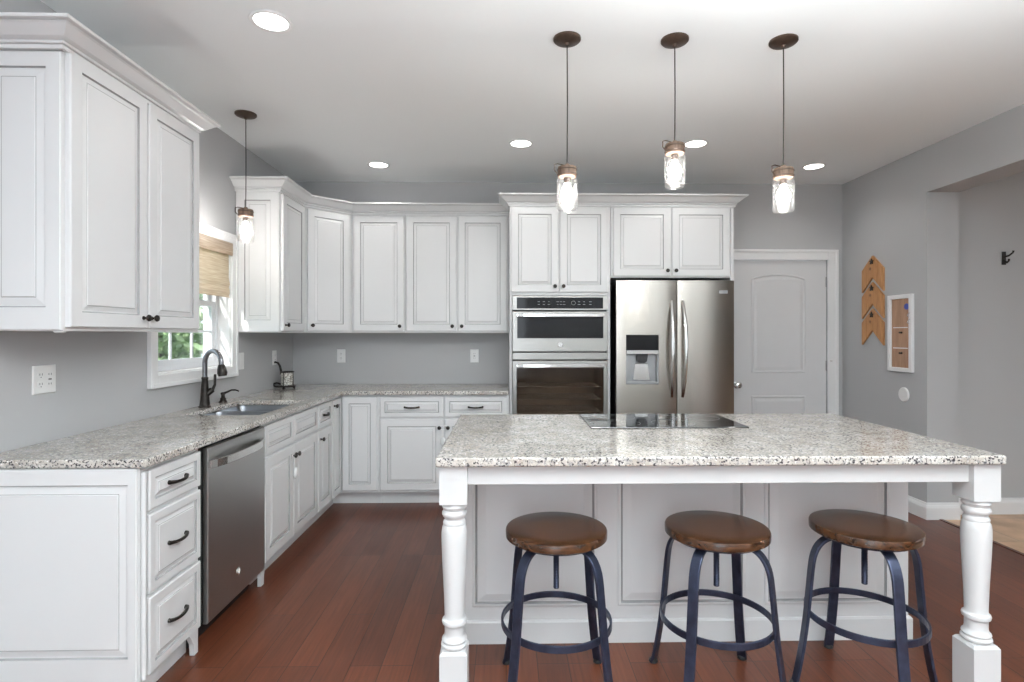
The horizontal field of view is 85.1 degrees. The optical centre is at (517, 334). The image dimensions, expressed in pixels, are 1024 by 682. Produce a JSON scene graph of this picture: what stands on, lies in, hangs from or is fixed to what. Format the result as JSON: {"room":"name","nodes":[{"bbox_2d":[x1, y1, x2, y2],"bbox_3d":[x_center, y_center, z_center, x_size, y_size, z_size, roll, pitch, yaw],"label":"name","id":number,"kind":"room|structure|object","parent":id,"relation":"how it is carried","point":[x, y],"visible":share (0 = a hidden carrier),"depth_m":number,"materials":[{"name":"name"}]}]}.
{"room":"kitchen","nodes":[
{"label":"kitchen","id":0,"kind":"room"},
{"bbox_2d":[0,0,292,451],"bbox_3d":[-2.029,-0.009,0.993,0.170,2.737,8.070,0,0,-1],"label":"wall","id":1,"kind":"structure","parent":0,"point":[101,377],"depth_m":2.72,"materials":[{"name":"grey paint"}]},
{"bbox_2d":[32,364,55,394],"bbox_3d":[-1.967,0.188,2.320,0.008,0.118,0.117,0,0,-1],"label":"wall outlet","id":2,"kind":"object","parent":1,"relation":"attached to","point":[43,376],"visible":1,"depth_m":2.31,"materials":[{"name":"white plastic"}]},
{"bbox_2d":[37,371,43,378],"bbox_3d":[-1.964,0.169,2.297,0.002,0.033,0.033,0,0,-1],"label":"receptacle","id":3,"kind":"object","parent":2,"relation":"attached to","point":[40,374],"depth_m":2.29,"materials":[{"name":"white plastic"}]},
{"bbox_2d":[37,381,43,388],"bbox_3d":[-1.964,0.207,2.297,0.002,0.033,0.033,0,0,-1],"label":"receptacle","id":4,"kind":"object","parent":2,"relation":"attached to","point":[40,384],"depth_m":2.29,"materials":[{"name":"white plastic"}]},
{"bbox_2d":[0,12,220,332],"bbox_3d":[-1.769,-0.558,2.443,0.403,1.108,1.036,0,0,-1],"label":"upper cabinet","id":5,"kind":"object","parent":1,"relation":"attached to","point":[99,157],"visible":1,"depth_m":2.12,"materials":[{"name":"white paint"}]},
{"bbox_2d":[147,222,238,388],"bbox_3d":[-2.067,-0.200,3.470,0.196,0.990,0.974,0,0,-1],"label":"window","id":6,"kind":"structure","parent":1,"relation":"in","point":[176,350],"depth_m":3.69,"materials":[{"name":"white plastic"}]},
{"bbox_2d":[199,233,232,297],"bbox_3d":[-1.980,-0.440,3.466,0.034,0.374,0.796,0,0,-1],"label":"window shade","id":7,"kind":"object","parent":6,"relation":"attached to","point":[214,253],"visible":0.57,"depth_m":3.64,"materials":[{"name":"beige fabric"}]},
{"bbox_2d":[239,353,243,369],"bbox_3d":[-2.002,0.195,4.025,0.007,0.122,0.117,0,0,-1],"label":"light switch","id":8,"kind":"object","parent":1,"relation":"attached to","point":[241,355],"visible":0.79,"depth_m":4.04,"materials":[{"name":"white plastic"}]},
{"bbox_2d":[236,191,304,332],"bbox_3d":[-1.825,-0.523,4.191,0.363,1.023,0.463,0,0,-1],"label":"upper cabinet","id":9,"kind":"object","parent":1,"relation":"attached to","point":[272,257],"visible":1,"depth_m":3.96,"materials":[{"name":"white paint"}]},
{"bbox_2d":[229,176,508,215],"bbox_3d":[-1.134,-1.055,4.498,2.118,0.086,0.669,0,0,-27],"label":"crown molding","id":10,"kind":"structure","parent":9,"relation":"attached to","point":[285,185],"depth_m":4.66,"materials":[{"name":"white paint"}]},
{"bbox_2d":[272,350,276,364],"bbox_3d":[-2.014,0.195,4.625,0.008,0.120,0.076,0,0,-1],"label":"wall outlet","id":11,"kind":"object","parent":1,"relation":"attached to","point":[274,353],"visible":1,"depth_m":4.62,"materials":[{"name":"white plastic"}]},
{"bbox_2d":[40,0,1023,183],"bbox_3d":[2.517,-1.427,1.087,9.323,0.100,8.470,0,0,-1],"label":"ceiling","id":12,"kind":"structure","parent":0,"point":[429,90],"depth_m":2.99,"materials":[{"name":"white paint"}]},
{"bbox_2d":[234,110,256,235],"bbox_3d":[-1.699,-0.977,3.486,0.128,0.801,0.128,0,0,-1],"label":"pendant light","id":13,"kind":"object","parent":12,"relation":"hanging from","point":[245,213],"visible":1,"depth_m":3.47,"materials":[{"name":"brown metal"}]},
{"bbox_2d":[248,10,292,32],"bbox_3d":[-1.085,-1.373,2.453,0.180,0.007,0.180,0,0,-1],"label":"recessed light","id":14,"kind":"object","parent":12,"relation":"in","point":[266,20],"visible":1,"depth_m":2.45,"materials":[{"name":"white paint"}]},
{"bbox_2d":[367,161,389,168],"bbox_3d":[-1.129,-1.373,4.528,0.180,0.007,0.180,0,0,-1],"label":"recessed light","id":15,"kind":"object","parent":12,"relation":"in","point":[374,164],"visible":1,"depth_m":4.51,"materials":[{"name":"white paint"}]},
{"bbox_2d":[509,139,532,147],"bbox_3d":[0.023,-1.373,4.021,0.180,0.007,0.180,0,0,-1],"label":"recessed light","id":16,"kind":"object","parent":12,"relation":"in","point":[517,143],"visible":1,"depth_m":4.01,"materials":[{"name":"white paint"}]},
{"bbox_2d":[553,31,580,202],"bbox_3d":[0.230,-0.976,2.597,0.128,0.802,0.128,0,0,-1],"label":"pendant light","id":17,"kind":"object","parent":12,"relation":"hanging from","point":[565,39],"visible":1,"depth_m":2.58,"materials":[{"name":"brown metal"}]},
{"bbox_2d":[564,176,570,183],"bbox_3d":[0.230,-0.715,2.597,0.032,0.030,0.032,0,0,-1],"label":"socket","id":18,"kind":"object","parent":17,"relation":"attached to","point":[567,179],"depth_m":2.58,"materials":[{"name":"white ceramic"}]},
{"bbox_2d":[661,32,688,179],"bbox_3d":[0.733,-1.032,2.608,0.128,0.691,0.128,0,0,-1],"label":"pendant light","id":19,"kind":"object","parent":12,"relation":"hanging from","point":[674,148],"visible":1,"depth_m":2.59,"materials":[{"name":"brown metal"}]},
{"bbox_2d":[671,153,677,160],"bbox_3d":[0.733,-0.826,2.608,0.032,0.030,0.032,0,0,-1],"label":"socket","id":20,"kind":"object","parent":19,"relation":"attached to","point":[674,156],"depth_m":2.59,"materials":[{"name":"brown metal"}]},
{"bbox_2d":[684,139,708,147],"bbox_3d":[1.283,-1.373,4.027,0.180,0.007,0.180,0,0,-1],"label":"recessed light","id":21,"kind":"object","parent":12,"relation":"in","point":[698,143],"visible":0.92,"depth_m":4.01,"materials":[{"name":"white paint"}]},
{"bbox_2d":[768,33,798,203],"bbox_3d":[1.246,-0.976,2.618,0.128,0.802,0.128,0,0,-1],"label":"pendant light","id":22,"kind":"object","parent":12,"relation":"hanging from","point":[782,173],"visible":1,"depth_m":2.60,"materials":[{"name":"brown metal"}]},
{"bbox_2d":[780,178,786,185],"bbox_3d":[1.246,-0.715,2.618,0.032,0.030,0.032,0,0,-1],"label":"socket","id":23,"kind":"object","parent":22,"relation":"attached to","point":[783,181],"depth_m":2.61,"materials":[{"name":"white ceramic"}]},
{"bbox_2d":[802,163,825,169],"bbox_3d":[2.424,-1.373,4.571,0.180,0.007,0.180,0,0,-1],"label":"recessed light","id":24,"kind":"object","parent":12,"relation":"in","point":[814,166],"visible":1,"depth_m":4.57,"materials":[{"name":"white paint"}]},
{"bbox_2d":[293,181,841,415],"bbox_3d":[0.511,-0.009,5.152,5.420,2.737,0.140,0,0,-1],"label":"wall","id":25,"kind":"structure","parent":0,"point":[811,219],"depth_m":5.06,"materials":[{"name":"grey paint"}]},
{"bbox_2d":[303,207,351,332],"bbox_3d":[-1.714,-0.523,4.729,0.608,1.023,0.608,0,0,-1],"label":"upper cabinet","id":26,"kind":"object","parent":25,"relation":"attached to","point":[328,234],"visible":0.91,"depth_m":4.55,"materials":[{"name":"white paint"}]},
{"bbox_2d":[337,349,344,362],"bbox_3d":[-1.594,0.197,5.034,0.076,0.122,0.008,0,0,-1],"label":"wall outlet","id":27,"kind":"object","parent":25,"relation":"attached to","point":[340,352],"visible":1,"depth_m":5.03,"materials":[{"name":"white plastic"}]},
{"bbox_2d":[352,215,405,332],"bbox_3d":[-1.184,-0.523,4.864,0.453,1.023,0.360,0,0,-1],"label":"upper cabinet","id":28,"kind":"object","parent":25,"relation":"attached to","point":[378,241],"visible":0.96,"depth_m":4.72,"materials":[{"name":"white paint"}]},
{"bbox_2d":[406,215,508,332],"bbox_3d":[-0.517,-0.523,4.877,0.877,1.023,0.360,0,0,-1],"label":"upper cabinet","id":29,"kind":"object","parent":25,"relation":"attached to","point":[457,266],"visible":1,"depth_m":4.73,"materials":[{"name":"white paint"}]},
{"bbox_2d":[470,349,478,362],"bbox_3d":[-0.393,0.197,5.059,0.076,0.122,0.008,0,0,-1],"label":"wall outlet","id":30,"kind":"object","parent":25,"relation":"attached to","point":[474,353],"visible":1,"depth_m":5.06,"materials":[{"name":"white plastic"}]},
{"bbox_2d":[610,207,733,284],"bbox_3d":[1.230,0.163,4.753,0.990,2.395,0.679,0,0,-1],"label":"upper cabinet","id":31,"kind":"object","parent":25,"relation":"attached to","point":[647,243],"visible":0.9,"depth_m":4.45,"materials":[{"name":"white paint"}]},
{"bbox_2d":[498,193,748,211],"bbox_3d":[0.827,-1.061,4.728,1.971,0.086,0.714,0,0,-1],"label":"crown molding","id":32,"kind":"structure","parent":31,"relation":"attached to","point":[506,199],"depth_m":4.42,"materials":[{"name":"white paint"}]},
{"bbox_2d":[734,260,826,413],"bbox_3d":[2.427,0.336,5.117,0.908,2.033,0.103,0,0,-1],"label":"door","id":33,"kind":"structure","parent":25,"relation":"in","point":[780,362],"depth_m":5.13,"materials":[{"name":"paint"}]},
{"bbox_2d":[734,249,838,414],"bbox_3d":[2.408,0.293,5.107,1.059,2.134,0.027,0,0,-1],"label":"door frame","id":34,"kind":"structure","parent":25,"relation":"attached to","point":[832,256],"depth_m":5.11,"materials":[{"name":"white paint"}]},
{"bbox_2d":[156,503,1023,681],"bbox_3d":[0.502,1.390,1.046,5.293,0.060,8.470,0,0,-1],"label":"floor","id":35,"kind":"structure","parent":0,"point":[358,596],"depth_m":2.55,"materials":[{"name":"brown wood"}]},
{"bbox_2d":[0,449,200,681],"bbox_3d":[-1.641,0.920,2.186,0.647,0.880,0.397,0,0,-1],"label":"base cabinet","id":36,"kind":"object","parent":35,"relation":"on","point":[100,568],"visible":1,"depth_m":1.99,"materials":[{"name":"white paint"}]},
{"bbox_2d":[0,384,508,468],"bbox_3d":[-1.025,0.464,3.523,1.940,0.031,3.051,0,0,-1],"label":"countertop","id":37,"kind":"structure","parent":36,"relation":"on","point":[143,443],"depth_m":2.64,"materials":[{"name":"stone"}]},
{"bbox_2d":[198,349,227,407],"bbox_3d":[-1.853,0.268,3.407,0.221,0.360,0.089,0,0,25],"label":"kitchen faucet","id":38,"kind":"object","parent":37,"relation":"on","point":[205,393],"visible":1,"depth_m":3.41,"materials":[{"name":"black metal"}]},
{"bbox_2d":[218,389,238,402],"bbox_3d":[-1.895,0.404,3.662,0.132,0.087,0.054,0,0,-1],"label":"soap dispenser","id":39,"kind":"object","parent":37,"relation":"on","point":[222,399],"visible":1,"depth_m":3.65,"materials":[{"name":"black metal"}]},
{"bbox_2d":[204,405,288,414],"bbox_3d":[-1.655,0.573,3.429,0.455,0.183,0.707,0,0,-1],"label":"sink","id":40,"kind":"object","parent":37,"relation":"in","point":[241,409],"visible":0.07,"depth_m":3.72,"materials":[{"name":"silver metal"}]},
{"bbox_2d":[273,361,295,388],"bbox_3d":[-1.925,0.335,4.626,0.172,0.225,0.132,0,0,29],"label":"candle holder","id":41,"kind":"object","parent":37,"relation":"on","point":[287,377],"visible":1,"depth_m":4.58,"materials":[{"name":"metal"}]},
{"bbox_2d":[281,373,293,385],"bbox_3d":[-1.907,0.367,4.617,0.100,0.109,0.100,0,0,-1],"label":"glass cup","id":42,"kind":"object","parent":41,"relation":"on","point":[287,379],"depth_m":4.58,"materials":[{"name":"glass"}]},
{"bbox_2d":[186,426,264,648],"bbox_3d":[-1.640,0.924,2.692,0.670,0.872,0.594,0,0,-1],"label":"dishwasher","id":43,"kind":"object","parent":35,"relation":"on","point":[232,487],"visible":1,"depth_m":2.62,"materials":[{"name":"grey metal"}]},
{"bbox_2d":[216,405,317,586],"bbox_3d":[-1.664,0.920,3.426,0.652,0.880,0.856,0,0,-1],"label":"base cabinet","id":44,"kind":"object","parent":35,"relation":"on","point":[291,503],"visible":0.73,"depth_m":3.36,"materials":[{"name":"white paint"}]},
{"bbox_2d":[292,451,297,477],"bbox_3d":[-1.356,0.796,3.416,0.025,0.156,0.099,0,0,-1],"label":"lock","id":45,"kind":"object","parent":44,"relation":"attached to","point":[295,471],"visible":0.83,"depth_m":3.40,"materials":[{"name":"white plastic"}]},
{"bbox_2d":[305,400,331,530],"bbox_3d":[-1.676,0.920,4.011,0.652,0.880,0.310,0,0,-1],"label":"base cabinet","id":46,"kind":"object","parent":35,"relation":"on","point":[324,430],"visible":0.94,"depth_m":3.99,"materials":[{"name":"white paint"}]},
{"bbox_2d":[320,395,380,515],"bbox_3d":[-1.560,0.920,4.603,0.909,0.880,0.864,0,0,-1],"label":"base cabinet","id":47,"kind":"object","parent":35,"relation":"on","point":[355,418],"visible":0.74,"depth_m":4.41,"materials":[{"name":"white paint"}]},
{"bbox_2d":[379,387,508,502],"bbox_3d":[-0.590,0.920,4.720,1.030,0.880,0.669,0,0,-1],"label":"base cabinet","id":48,"kind":"object","parent":35,"relation":"on","point":[410,431],"visible":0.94,"depth_m":4.42,"materials":[{"name":"white paint"}]},
{"bbox_2d":[440,425,446,445],"bbox_3d":[-0.585,0.799,4.404,0.099,0.156,0.025,0,0,-1],"label":"lock","id":49,"kind":"object","parent":48,"relation":"attached to","point":[442,440],"visible":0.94,"depth_m":4.40,"materials":[{"name":"white plastic"}]},
{"bbox_2d":[501,512,612,681],"bbox_3d":[0.146,1.047,2.123,0.425,0.627,0.425,0,0,-1],"label":"bar stool","id":50,"kind":"object","parent":35,"relation":"on","point":[555,534],"visible":1,"depth_m":2.02,"materials":[{"name":"brown wood"}]},
{"bbox_2d":[509,206,609,413],"bbox_3d":[0.330,0.163,4.734,0.803,2.395,0.679,0,0,-1],"label":"tall cabinet","id":51,"kind":"object","parent":35,"relation":"on","point":[554,250],"visible":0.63,"depth_m":4.43,"materials":[{"name":"white paint"}]},
{"bbox_2d":[512,296,607,413],"bbox_3d":[0.331,0.245,4.654,0.757,1.099,0.588,0,0,-1],"label":"wall oven","id":52,"kind":"object","parent":51,"relation":"in","point":[560,343],"visible":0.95,"depth_m":4.43,"materials":[{"name":"metal"}]},
{"bbox_2d":[610,280,733,413],"bbox_3d":[1.227,0.470,4.671,0.926,1.780,0.770,0,0,-1],"label":"refrigerator","id":53,"kind":"object","parent":35,"relation":"on","point":[672,342],"visible":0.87,"depth_m":4.36,"materials":[{"name":"silver metal"}]},
{"bbox_2d":[649,510,786,681],"bbox_3d":[0.762,1.047,2.141,0.425,0.627,0.425,0,0,-3],"label":"bar stool","id":54,"kind":"object","parent":35,"relation":"on","point":[716,532],"visible":1,"depth_m":2.05,"materials":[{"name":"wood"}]},
{"bbox_2d":[439,464,1000,681],"bbox_3d":[0.747,0.922,2.586,2.091,0.876,1.050,0,0,-1],"label":"kitchen island","id":55,"kind":"object","parent":35,"relation":"on","point":[634,503],"visible":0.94,"depth_m":2.46,"materials":[{"name":"white paint"}]},
{"bbox_2d":[435,413,1005,466],"bbox_3d":[0.742,0.465,2.588,2.105,0.034,1.105,0,0,-1],"label":"island countertop","id":56,"kind":"structure","parent":55,"relation":"on","point":[475,440],"depth_m":2.29,"materials":[{"name":"stone"}]},
{"bbox_2d":[579,413,748,427],"bbox_3d":[0.722,0.445,2.881,0.758,0.006,0.450,0,0,-1],"label":"cooktop","id":57,"kind":"object","parent":56,"relation":"in","point":[707,420],"visible":1,"depth_m":2.83,"materials":[{"name":"ceramic"}]},
{"bbox_2d":[789,509,937,681],"bbox_3d":[1.341,1.047,2.158,0.425,0.627,0.425,0,0,-43],"label":"bar stool","id":58,"kind":"object","parent":35,"relation":"on","point":[865,531],"visible":1,"depth_m":2.13,"materials":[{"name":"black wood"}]},
{"bbox_2d":[939,519,1023,555],"bbox_3d":[3.174,1.387,0.584,0.030,0.066,7.037,0,0,-1],"label":"trim","id":59,"kind":"structure","parent":35,"relation":"on","point":[943,520],"depth_m":3.59,"materials":[{"name":"brown wood"}]},
{"bbox_2d":[842,104,1023,502],"bbox_3d":[3.187,-0.009,1.101,0.237,2.737,8.070,0,0,-1],"label":"wall","id":60,"kind":"structure","parent":0,"point":[903,213],"depth_m":4.16,"materials":[{"name":"grey paint"}]},
{"bbox_2d":[862,309,884,344],"bbox_3d":[2.980,-0.062,4.690,0.026,0.305,0.274,0,0,-1],"label":"wooden arrow","id":61,"kind":"object","parent":60,"relation":"attached to","point":[873,322],"visible":1,"depth_m":4.67,"materials":[{"name":"brown wood"}]},
{"bbox_2d":[862,282,884,318],"bbox_3d":[2.980,-0.285,4.690,0.026,0.305,0.274,0,0,-1],"label":"wooden arrow","id":62,"kind":"object","parent":60,"relation":"attached to","point":[873,296],"visible":1,"depth_m":4.67,"materials":[{"name":"brown wood"}]},
{"bbox_2d":[862,256,884,292],"bbox_3d":[2.980,-0.508,4.690,0.026,0.305,0.274,0,0,-1],"label":"wooden arrow","id":63,"kind":"object","parent":60,"relation":"attached to","point":[873,269],"visible":1,"depth_m":4.67,"materials":[{"name":"brown wood"}]},
{"bbox_2d":[887,294,913,372],"bbox_3d":[2.976,-0.008,4.356,0.048,0.600,0.268,0,0,-1],"label":"memo board","id":64,"kind":"object","parent":60,"relation":"attached to","point":[900,308],"visible":1,"depth_m":4.35,"materials":[{"name":"white paint"}]},
{"bbox_2d":[898,387,908,401],"bbox_3d":[2.994,0.468,4.333,0.014,0.112,0.112,0,0,-1],"label":"disc","id":65,"kind":"object","parent":60,"relation":"attached to","point":[903,393],"visible":1,"depth_m":4.32,"materials":[{"name":"white plastic"}]},
{"bbox_2d":[908,495,959,519],"bbox_3d":[3.106,1.299,4.611,0.253,0.122,1.049,0,0,-1],"label":"baseboard","id":66,"kind":"structure","parent":60,"relation":"attached to","point":[927,511],"depth_m":4.09,"materials":[{"name":"white paint"}]},
{"bbox_2d":[946,514,1023,552],"bbox_3d":[5.178,1.390,1.142,4.000,0.060,8.470,0,0,-1],"label":"floor","id":67,"kind":"structure","parent":0,"point":[1008,529],"depth_m":3.91,"materials":[{"name":"wood"}]},
{"bbox_2d":[959,172,1023,497],"bbox_3d":[5.075,-0.009,4.325,3.673,2.737,0.140,0,0,-1],"label":"wall","id":68,"kind":"structure","parent":0,"point":[991,214],"depth_m":4.22,"materials":[{"name":"grey paint"}]},
{"bbox_2d":[959,498,1023,514],"bbox_3d":[5.077,1.299,4.247,3.673,0.122,0.016,0,0,-1],"label":"baseboard","id":69,"kind":"structure","parent":68,"relation":"attached to","point":[1007,505],"depth_m":4.21,"materials":[{"name":"white paint"}]},
{"bbox_2d":[1002,250,1013,264],"bbox_3d":[3.686,-0.576,4.194,0.034,0.102,0.074,0,0,-17],"label":"coat hook","id":70,"kind":"object","parent":68,"relation":"attached to","point":[1004,255],"visible":1,"depth_m":4.22,"materials":[{"name":"metal"}]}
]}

